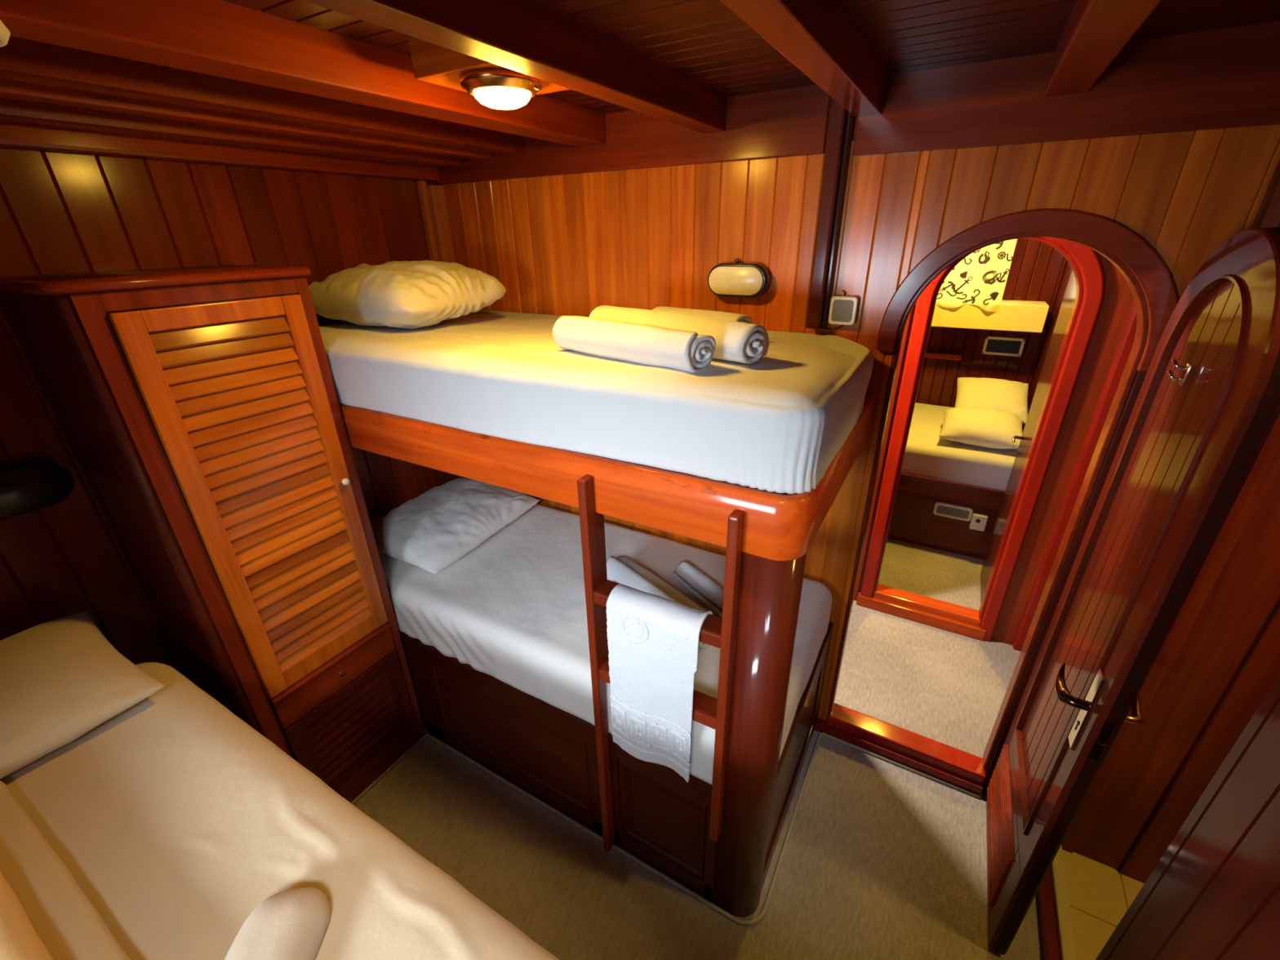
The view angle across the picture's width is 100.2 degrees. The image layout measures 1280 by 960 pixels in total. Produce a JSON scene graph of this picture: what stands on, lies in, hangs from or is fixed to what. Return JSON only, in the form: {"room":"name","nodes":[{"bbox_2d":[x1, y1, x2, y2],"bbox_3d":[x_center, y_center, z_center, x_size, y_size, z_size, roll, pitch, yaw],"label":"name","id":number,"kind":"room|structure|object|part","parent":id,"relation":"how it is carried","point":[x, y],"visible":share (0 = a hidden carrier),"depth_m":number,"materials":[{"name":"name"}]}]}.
{"room":"ship cabin","nodes":[
{"label":"ship cabin","id":0,"kind":"room"},
{"bbox_2d":[0,146,466,675],"bbox_3d":[-1.638,0.252,1.304,0.050,2.200,3.330,13,28,27],"label":"wall","id":1,"kind":"structure","parent":0,"point":[61,212],"depth_m":1.46,"materials":[{"name":"brown wood"}]},
{"bbox_2d":[0,459,74,520],"bbox_3d":[-1.530,0.027,1.308,0.044,0.115,0.210,13,28,27],"label":"wall lamp","id":2,"kind":"object","parent":1,"relation":"attached to","point":[29,486],"visible":1,"depth_m":1.32,"materials":[{"name":"black plastic"}]},
{"bbox_2d":[0,78,492,181],"bbox_3d":[-1.439,-0.670,0.859,0.345,0.150,3.016,13,28,27],"label":"ceiling beam","id":3,"kind":"structure","parent":1,"relation":"attached to","point":[33,116],"depth_m":1.36,"materials":[{"name":"red wood"}]},
{"bbox_2d":[416,180,470,479],"bbox_3d":[-0.819,-0.571,2.397,0.051,1.344,0.089,13,28,27],"label":"trim","id":4,"kind":"structure","parent":1,"relation":"attached to","point":[432,197],"depth_m":2.16,"materials":[{"name":"brown wood"}]},
{"bbox_2d":[353,537,1144,959],"bbox_3d":[0.611,1.073,2.114,3.450,0.052,5.800,13,28,27],"label":"floor","id":5,"kind":"structure","parent":0,"point":[882,860],"depth_m":1.76,"materials":[{"name":"carpet"}]},
{"bbox_2d":[0,264,425,802],"bbox_3d":[-1.172,0.297,1.686,0.425,1.780,0.537,13,28,27],"label":"wardrobe","id":6,"kind":"object","parent":5,"relation":"on","point":[198,407],"visible":0.91,"depth_m":1.43,"materials":[{"name":"brown wood"}]},
{"bbox_3d":[-1.195,-0.500,1.321,0.406,0.025,0.537,13,28,27],"label":"cornice","id":7,"kind":"part","parent":6,"relation":"part of","materials":[{"name":"red wood"}]},
{"bbox_3d":[-1.009,0.074,1.514,0.019,1.100,0.400,13,28,27],"label":"door","id":8,"kind":"part","parent":6,"relation":"part of","materials":[{"name":"brown wood"}]},
{"bbox_3d":[-0.996,0.636,1.774,0.025,0.121,0.402,13,28,27],"label":"drawer","id":9,"kind":"part","parent":6,"relation":"part of","materials":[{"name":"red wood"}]},
{"bbox_3d":[-0.902,0.004,1.637,0.027,0.022,0.022,13,28,27],"label":"knob","id":10,"kind":"part","parent":6,"relation":"part of","materials":[{"name":"white paint"}]},
{"bbox_3d":[-0.994,0.887,1.893,0.019,0.421,0.402,13,28,27],"label":"door","id":11,"kind":"part","parent":6,"relation":"part of","materials":[{"name":"brown wood"}]},
{"bbox_2d":[338,392,875,917],"bbox_3d":[-0.246,0.349,1.998,1.770,1.392,0.829,13,28,27],"label":"bunk bed","id":12,"kind":"object","parent":5,"relation":"on","point":[662,819],"visible":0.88,"depth_m":1.47,"materials":[{"name":"orange wood"}]},
{"bbox_3d":[-0.469,0.895,1.885,0.705,0.345,0.008,13,28,27],"label":"panel","id":13,"kind":"part","parent":12,"relation":"part of","materials":[{"name":"brown wood"}]},
{"bbox_2d":[319,310,874,493],"bbox_3d":[-0.258,-0.367,1.666,1.772,0.195,0.834,13,28,27],"label":"mattress","id":14,"kind":"object","parent":12,"relation":"on","point":[778,422],"visible":0.78,"depth_m":1.20,"materials":[{"name":"white fabric"}]},
{"bbox_2d":[308,260,506,329],"bbox_3d":[-0.806,-0.647,1.849,0.557,0.203,0.496,13,28,27],"label":"pillow","id":15,"kind":"object","parent":14,"relation":"on","point":[407,295],"visible":0.97,"depth_m":1.68,"materials":[{"name":"white fabric"}]},
{"bbox_2d":[552,315,715,372],"bbox_3d":[-0.028,-0.323,1.247,0.446,0.094,0.114,21,33,38],"label":"rolled towel","id":16,"kind":"object","parent":14,"relation":"on","point":[637,343],"visible":0.98,"depth_m":1.17,"materials":[{"name":"white fabric"}]},
{"bbox_2d":[589,305,768,364],"bbox_3d":[0.079,-0.375,1.348,0.126,0.092,0.539,-23,33,-39],"label":"rolled towel","id":17,"kind":"object","parent":14,"relation":"on","point":[735,341],"visible":0.56,"depth_m":1.21,"materials":[{"name":"white fabric"}]},
{"bbox_2d":[652,306,753,324],"bbox_3d":[0.168,-0.454,1.553,0.325,0.079,0.103,21,33,39],"label":"rolled towel","id":18,"kind":"object","parent":14,"relation":"on","point":[705,313],"visible":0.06,"depth_m":1.49,"materials":[{"name":"white fabric"}]},
{"bbox_2d":[377,503,832,784],"bbox_3d":[-0.250,0.431,2.039,1.748,0.207,0.824,13,28,27],"label":"mattress","id":19,"kind":"object","parent":12,"relation":"on","point":[512,609],"visible":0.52,"depth_m":1.84,"materials":[{"name":"white fabric"}]},
{"bbox_2d":[370,477,540,573],"bbox_3d":[-0.790,0.153,2.226,0.460,0.155,0.627,11,27,24],"label":"pillow","id":20,"kind":"object","parent":19,"relation":"on","point":[430,531],"visible":0.94,"depth_m":2.09,"materials":[{"name":"white fabric"}]},
{"bbox_2d":[606,555,710,648],"bbox_3d":[0.065,0.384,1.759,0.124,0.109,0.483,-20,31,-35],"label":"rolled towel","id":21,"kind":"object","parent":19,"relation":"on","point":[623,570],"visible":0.45,"depth_m":1.78,"materials":[{"name":"white fabric"}]},
{"bbox_2d":[671,560,724,617],"bbox_3d":[0.218,0.370,1.835,0.091,0.062,0.287,-15,29,-28],"label":"rolled towel","id":22,"kind":"object","parent":19,"relation":"on","point":[704,588],"visible":0.86,"depth_m":1.82,"materials":[{"name":"white fabric"}]},
{"bbox_3d":[-0.256,-0.218,1.734,1.770,0.140,0.829,13,28,27],"label":"rail","id":23,"kind":"part","parent":12,"relation":"part of","materials":[{"name":"orange wood"}]},
{"bbox_2d":[577,475,744,851],"bbox_3d":[0.051,0.628,1.411,0.380,1.332,0.070,13,28,27],"label":"ladder","id":24,"kind":"object","parent":12,"relation":"attached to","point":[717,632],"visible":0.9,"depth_m":1.29,"materials":[{"name":"brown wood"}]},
{"bbox_3d":[-0.103,0.593,1.492,0.023,1.332,0.070,13,28,27],"label":"ladder rail","id":25,"kind":"part","parent":24,"relation":"part of","materials":[{"name":"brown wood"}]},
{"bbox_2d":[605,583,713,782],"bbox_3d":[0.045,0.513,1.351,0.245,0.519,0.101,13,28,27],"label":"hanging towel","id":26,"kind":"object","parent":24,"relation":"hanging from","point":[653,640],"visible":1,"depth_m":1.30,"materials":[{"name":"white fabric"}]},
{"bbox_3d":[0.203,0.508,1.258,0.023,0.992,0.070,13,28,27],"label":"ladder rail","id":27,"kind":"part","parent":24,"relation":"part of","materials":[{"name":"brown wood"}]},
{"bbox_3d":[0.065,1.015,1.605,0.285,0.345,0.008,13,28,27],"label":"panel","id":28,"kind":"part","parent":12,"relation":"part of","materials":[{"name":"brown wood"}]},
{"bbox_3d":[0.279,0.717,1.352,0.146,1.252,0.059,1,25,5],"label":"corner post","id":29,"kind":"part","parent":12,"relation":"part of","materials":[{"name":"brown wood"}]},
{"bbox_2d":[887,473,1004,559],"bbox_3d":[1.550,-0.097,3.982,2.015,0.470,1.057,13,28,27],"label":"bed base","id":30,"kind":"object","parent":5,"relation":"on","point":[913,520],"visible":0.03,"depth_m":3.28,"materials":[{"name":"brown wood"}]},
{"bbox_2d":[933,502,973,521],"bbox_3d":[1.888,0.190,3.232,0.200,0.085,0.018,13,28,27],"label":"grille","id":31,"kind":"object","parent":30,"relation":"attached to","point":[944,509],"visible":1,"depth_m":3.23,"materials":[{"name":"beige plastic"}]},
{"bbox_2d":[901,402,1022,490],"bbox_3d":[1.570,-0.378,3.849,1.969,0.210,1.031,13,28,27],"label":"mattress","id":32,"kind":"object","parent":30,"relation":"on","point":[927,455],"visible":0.19,"depth_m":3.20,"materials":[{"name":"white"}]},
{"bbox_2d":[938,407,1022,448],"bbox_3d":[2.085,-0.325,3.264,0.431,0.162,0.408,13,28,27],"label":"pillow","id":33,"kind":"object","parent":32,"relation":"on","point":[980,427],"visible":0.94,"depth_m":3.17,"materials":[{"name":"white fabric"}]},
{"bbox_2d":[954,377,1028,424],"bbox_3d":[2.290,-0.527,3.491,0.412,0.222,0.353,11,28,25],"label":"pillow","id":34,"kind":"object","parent":32,"relation":"on","point":[1011,397],"visible":0.75,"depth_m":3.43,"materials":[{"name":"white fabric"}]},
{"bbox_2d":[968,512,987,531],"bbox_3d":[2.005,0.250,3.170,0.078,0.100,0.044,13,28,27],"label":"power socket","id":35,"kind":"object","parent":30,"relation":"attached to","point":[979,521],"visible":1,"depth_m":3.16,"materials":[{"name":"beige plastic"}]},
{"bbox_3d":[-0.937,1.388,0.611,2.240,0.700,1.552,13,28,27],"label":"bed base","id":36,"kind":"object","parent":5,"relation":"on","visible":0},
{"bbox_2d":[0,662,559,959],"bbox_3d":[-0.805,0.999,0.367,1.984,0.208,1.574,13,28,27],"label":"mattress","id":37,"kind":"object","parent":36,"relation":"on","point":[174,816],"visible":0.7,"depth_m":0.92,"materials":[{"name":"beige fabric"}]},
{"bbox_2d":[0,780,130,959],"bbox_3d":[-0.746,0.884,0.275,1.704,0.087,0.938,13,28,27],"label":"duvet","id":38,"kind":"object","parent":37,"relation":"on","point":[45,913],"visible":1,"depth_m":0.81,"materials":[{"name":"beige fabric"}]},
{"bbox_2d":[0,610,166,778],"bbox_3d":[-1.411,0.496,1.111,0.505,0.114,0.544,13,28,27],"label":"pillow","id":39,"kind":"object","parent":37,"relation":"on","point":[61,679],"visible":1,"depth_m":1.15,"materials":[{"name":"beige fabric"}]},
{"bbox_2d":[224,887,330,959],"bbox_3d":[-0.527,0.690,0.724,0.125,0.046,0.261,-3,25,-3],"label":"folded towel","id":40,"kind":"object","parent":37,"relation":"on","point":[291,924],"visible":1,"depth_m":0.78,"materials":[{"name":"beige fabric"}]},
{"bbox_2d":[223,0,1279,114],"bbox_3d":[0.557,-0.925,1.210,3.500,0.140,5.860,13,28,27],"label":"ceiling","id":41,"kind":"structure","parent":0,"point":[704,42],"depth_m":1.01,"materials":[{"name":"brown wood"}]},
{"bbox_2d":[408,36,570,94],"bbox_3d":[-0.272,-0.832,1.065,0.248,0.069,0.240,13,28,27],"label":"trim","id":42,"kind":"structure","parent":41,"relation":"attached to","point":[432,63],"depth_m":1.01,"materials":[{"name":"brown wood"}]},
{"bbox_2d":[459,68,542,109],"bbox_3d":[-0.267,-0.762,1.055,0.168,0.048,0.158,13,28,27],"label":"ceiling lamp","id":43,"kind":"object","parent":42,"relation":"attached to","point":[494,88],"visible":1,"depth_m":1.01,"materials":[{"name":"white glass"}]},
{"bbox_3d":[-0.272,-0.755,1.060,0.112,0.032,0.112,13,28,27],"label":"lamp shade","id":44,"kind":"part","parent":43,"relation":"part of","materials":[{"name":"white glass"}]},
{"bbox_2d":[936,239,1017,312],"bbox_3d":[1.838,-1.488,3.469,0.999,0.727,0.034,13,28,28],"label":"curtain","id":45,"kind":"object","parent":41,"relation":"hanging from","point":[980,279],"visible":0.23,"depth_m":3.38,"materials":[{"name":"yellow fabric"}]},
{"bbox_2d":[436,116,1279,773],"bbox_3d":[0.650,-0.027,1.815,3.380,2.200,0.050,13,28,27],"label":"wall","id":46,"kind":"structure","parent":0,"point":[651,238],"depth_m":1.59,"materials":[{"name":"brown wood"}]},
{"bbox_2d":[0,19,10,47],"bbox_3d":[-0.872,-0.540,0.630,0.184,0.033,0.184,13,28,27],"label":"ceiling lamp","id":47,"kind":"object","parent":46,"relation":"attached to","point":[5,33],"visible":1,"depth_m":0.67,"materials":[{"name":"white paint"}]},
{"bbox_2d":[0,35,525,154],"bbox_3d":[-1.186,-0.641,0.712,0.080,0.087,3.016,13,28,27],"label":"trim","id":48,"kind":"structure","parent":46,"relation":"attached to","point":[21,60],"depth_m":1.13,"materials":[{"name":"red wood"}]},
{"bbox_2d":[0,0,606,146],"bbox_3d":[-0.904,-0.577,0.564,0.110,0.087,3.016,13,28,27],"label":"ceiling beam","id":49,"kind":"structure","parent":46,"relation":"attached to","point":[222,38],"depth_m":0.91,"materials":[{"name":"red wood"}]},
{"bbox_2d":[302,0,726,133],"bbox_3d":[-0.531,-0.493,0.367,0.070,0.087,3.016,13,28,27],"label":"trim","id":50,"kind":"structure","parent":46,"relation":"attached to","point":[531,37],"depth_m":0.92,"materials":[{"name":"red wood"}]},
{"bbox_2d":[351,732,980,924],"bbox_3d":[0.050,1.164,1.870,2.321,0.012,0.662,-1,25,1],"label":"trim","id":51,"kind":"structure","parent":46,"relation":"attached to","point":[687,891],"depth_m":1.91,"materials":[{"name":"carpet"}]},
{"bbox_2d":[707,258,771,297],"bbox_3d":[0.307,-0.631,1.675,0.198,0.114,0.057,13,28,27],"label":"wall lamp","id":52,"kind":"object","parent":46,"relation":"attached to","point":[742,280],"visible":1,"depth_m":1.65,"materials":[{"name":"white glass"}]},
{"bbox_2d":[719,0,887,117],"bbox_3d":[-0.165,-0.410,0.174,0.066,0.087,3.016,13,28,27],"label":"trim","id":53,"kind":"structure","parent":46,"relation":"attached to","point":[821,38],"depth_m":0.89,"materials":[{"name":"red wood"}]},
{"bbox_2d":[805,97,853,328],"bbox_3d":[0.527,-0.737,1.486,0.052,0.612,0.058,13,28,27],"label":"trim","id":54,"kind":"structure","parent":46,"relation":"attached to","point":[840,125],"depth_m":1.47,"materials":[{"name":"brown wood"}]},
{"bbox_2d":[820,289,858,329],"bbox_3d":[0.584,-0.499,1.580,0.108,0.116,0.030,13,28,27],"label":"wall speaker","id":55,"kind":"object","parent":46,"relation":"attached to","point":[843,309],"visible":0.96,"depth_m":1.56,"materials":[{"name":"beige plastic"}]},
{"bbox_2d":[831,299,853,321],"bbox_3d":[0.591,-0.493,1.562,0.055,0.059,0.004,13,28,27],"label":"grille","id":56,"kind":"object","parent":55,"relation":"attached to","point":[842,310],"depth_m":1.56,"materials":[{"name":"grey plastic"}]},
{"bbox_2d":[431,20,1279,185],"bbox_3d":[0.626,-0.931,1.366,3.365,0.173,0.033,13,28,27],"label":"trim","id":57,"kind":"structure","parent":46,"relation":"attached to","point":[1225,77],"depth_m":1.26,"materials":[{"name":"red wood"}]},
{"bbox_2d":[814,702,985,795],"bbox_3d":[0.983,1.016,2.062,0.584,0.088,0.099,13,28,27],"label":"trim","id":58,"kind":"structure","parent":46,"relation":"attached to","point":[960,768],"depth_m":2.02,"materials":[{"name":"brown wood"}]},
{"bbox_2d":[828,208,1178,789],"bbox_3d":[0.995,0.158,1.673,0.644,1.792,0.077,13,28,27],"label":"trim","id":59,"kind":"structure","parent":46,"relation":"attached to","point":[1151,284],"depth_m":1.36,"materials":[{"name":"red wood"}]},
{"bbox_2d":[1043,0,1161,97],"bbox_3d":[0.192,-0.330,-0.013,0.080,0.087,3.016,13,28,27],"label":"beam","id":60,"kind":"structure","parent":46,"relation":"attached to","point":[1095,32],"depth_m":0.85,"materials":[{"name":"red wood"}]},
{"bbox_2d":[853,250,1134,644],"bbox_3d":[1.115,-0.314,2.532,3.100,2.100,0.050,13,28,27],"label":"wall","id":61,"kind":"structure","parent":0,"point":[1118,300],"depth_m":2.24,"materials":[{"name":"red wood"}]},
{"bbox_2d":[856,583,986,640],"bbox_3d":[1.451,0.668,2.780,0.595,0.100,0.110,13,28,27],"label":"trim","id":62,"kind":"structure","parent":61,"relation":"attached to","point":[945,615],"depth_m":2.74,"materials":[{"name":"orange wood"}]},
{"bbox_2d":[860,236,1104,641],"bbox_3d":[1.454,-0.132,2.399,0.611,1.870,0.096,13,28,27],"label":"trim","id":63,"kind":"structure","parent":61,"relation":"attached to","point":[1086,265],"depth_m":2.28,"materials":[{"name":"brown wood"}]},
{"bbox_2d":[980,271,1075,604],"bbox_3d":[1.829,-0.183,2.535,0.093,1.796,0.503,13,28,27],"label":"door","id":64,"kind":"structure","parent":61,"relation":"in","point":[1068,300],"depth_m":2.58,"materials":[{"name":"brown wood"}]},
{"bbox_3d":[1.871,-0.203,2.663,0.110,0.018,0.044,-20,31,-35],"label":"lever handle","id":65,"kind":"part","parent":64,"relation":"part of","materials":[{"name":"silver metal"}]},
{"bbox_2d":[1012,300,1137,650],"bbox_3d":[1.802,-0.141,2.134,0.052,2.100,0.040,13,28,27],"label":"trim","id":66,"kind":"structure","parent":61,"relation":"attached to","point":[1126,344],"depth_m":2.17,"materials":[{"name":"brown wood"}]},
{"bbox_2d":[915,239,1072,431],"bbox_3d":[1.654,-0.655,3.246,3.350,2.100,1.820,13,28,27],"label":"wall","id":67,"kind":"structure","parent":0,"point":[1038,272],"depth_m":3.65,"materials":[{"name":"brown wood"}]},
{"bbox_2d":[924,351,962,360],"bbox_3d":[1.856,-0.964,4.017,0.975,0.035,0.059,13,28,27],"label":"wall ledge","id":68,"kind":"object","parent":67,"relation":"attached to","point":[928,354],"visible":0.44,"depth_m":3.83,"materials":[{"name":"red wood"}]},
{"bbox_2d":[931,299,1048,332],"bbox_3d":[1.973,-1.172,3.717,1.370,0.160,0.259,13,28,27],"label":"shelf","id":69,"kind":"object","parent":67,"relation":"attached to","point":[1026,316],"visible":0.44,"depth_m":3.43,"materials":[{"name":"beige paint"}]},
{"bbox_2d":[982,336,1026,356],"bbox_3d":[2.487,-0.915,3.666,0.230,0.120,0.019,13,28,27],"label":"air vent","id":70,"kind":"object","parent":67,"relation":"in","point":[994,345],"visible":1,"depth_m":3.66,"materials":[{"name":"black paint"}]},
{"bbox_2d":[985,338,1022,353],"bbox_3d":[2.488,-0.915,3.667,0.200,0.090,0.015,13,28,27],"label":"grille","id":71,"kind":"object","parent":70,"relation":"attached to","point":[992,345],"depth_m":3.66,"materials":[{"name":"black plastic"}]},
{"bbox_2d":[1061,413,1279,883],"bbox_3d":[1.388,0.491,0.668,0.888,2.200,1.340,13,28,27],"label":"wall","id":72,"kind":"structure","parent":0,"point":[1219,659],"depth_m":1.39,"materials":[{"name":"red wood"}]},
{"bbox_2d":[1036,845,1076,959],"bbox_3d":[1.174,1.304,1.508,0.068,0.065,0.643,13,28,27],"label":"trim","id":73,"kind":"structure","parent":72,"relation":"attached to","point":[1057,940],"depth_m":1.55,"materials":[{"name":"red wood"}]},
{"bbox_2d":[986,226,1279,955],"bbox_3d":[1.103,0.388,1.308,0.151,1.818,0.543,13,28,27],"label":"door","id":74,"kind":"structure","parent":72,"relation":"in","point":[1206,406],"depth_m":1.13,"materials":[{"name":"brown wood"}]},
{"bbox_3d":[1.107,1.060,1.633,0.014,0.325,0.532,13,28,27],"label":"frame","id":75,"kind":"part","parent":74,"relation":"part of","materials":[{"name":"brown wood"}]},
{"bbox_3d":[0.983,0.473,1.222,0.056,0.046,0.110,13,28,27],"label":"lever handle","id":76,"kind":"part","parent":74,"relation":"part of","materials":[{"name":"brown metal"}]},
{"bbox_3d":[0.984,0.506,1.181,0.006,0.215,0.040,13,28,27],"label":"handle plate","id":77,"kind":"part","parent":74,"relation":"part of","materials":[{"name":"silver metal"}]},
{"bbox_3d":[1.059,0.494,1.164,0.053,0.032,0.075,13,28,27],"label":"lever handle","id":78,"kind":"part","parent":74,"relation":"part of","materials":[{"name":"gold metal"}]},
{"bbox_2d":[1095,159,1279,959],"bbox_3d":[0.575,0.703,0.245,0.050,2.200,3.130,13,28,27],"label":"wall","id":79,"kind":"structure","parent":0,"point":[1214,892],"depth_m":0.80,"materials":[{"name":"brown wood"}]}
]}

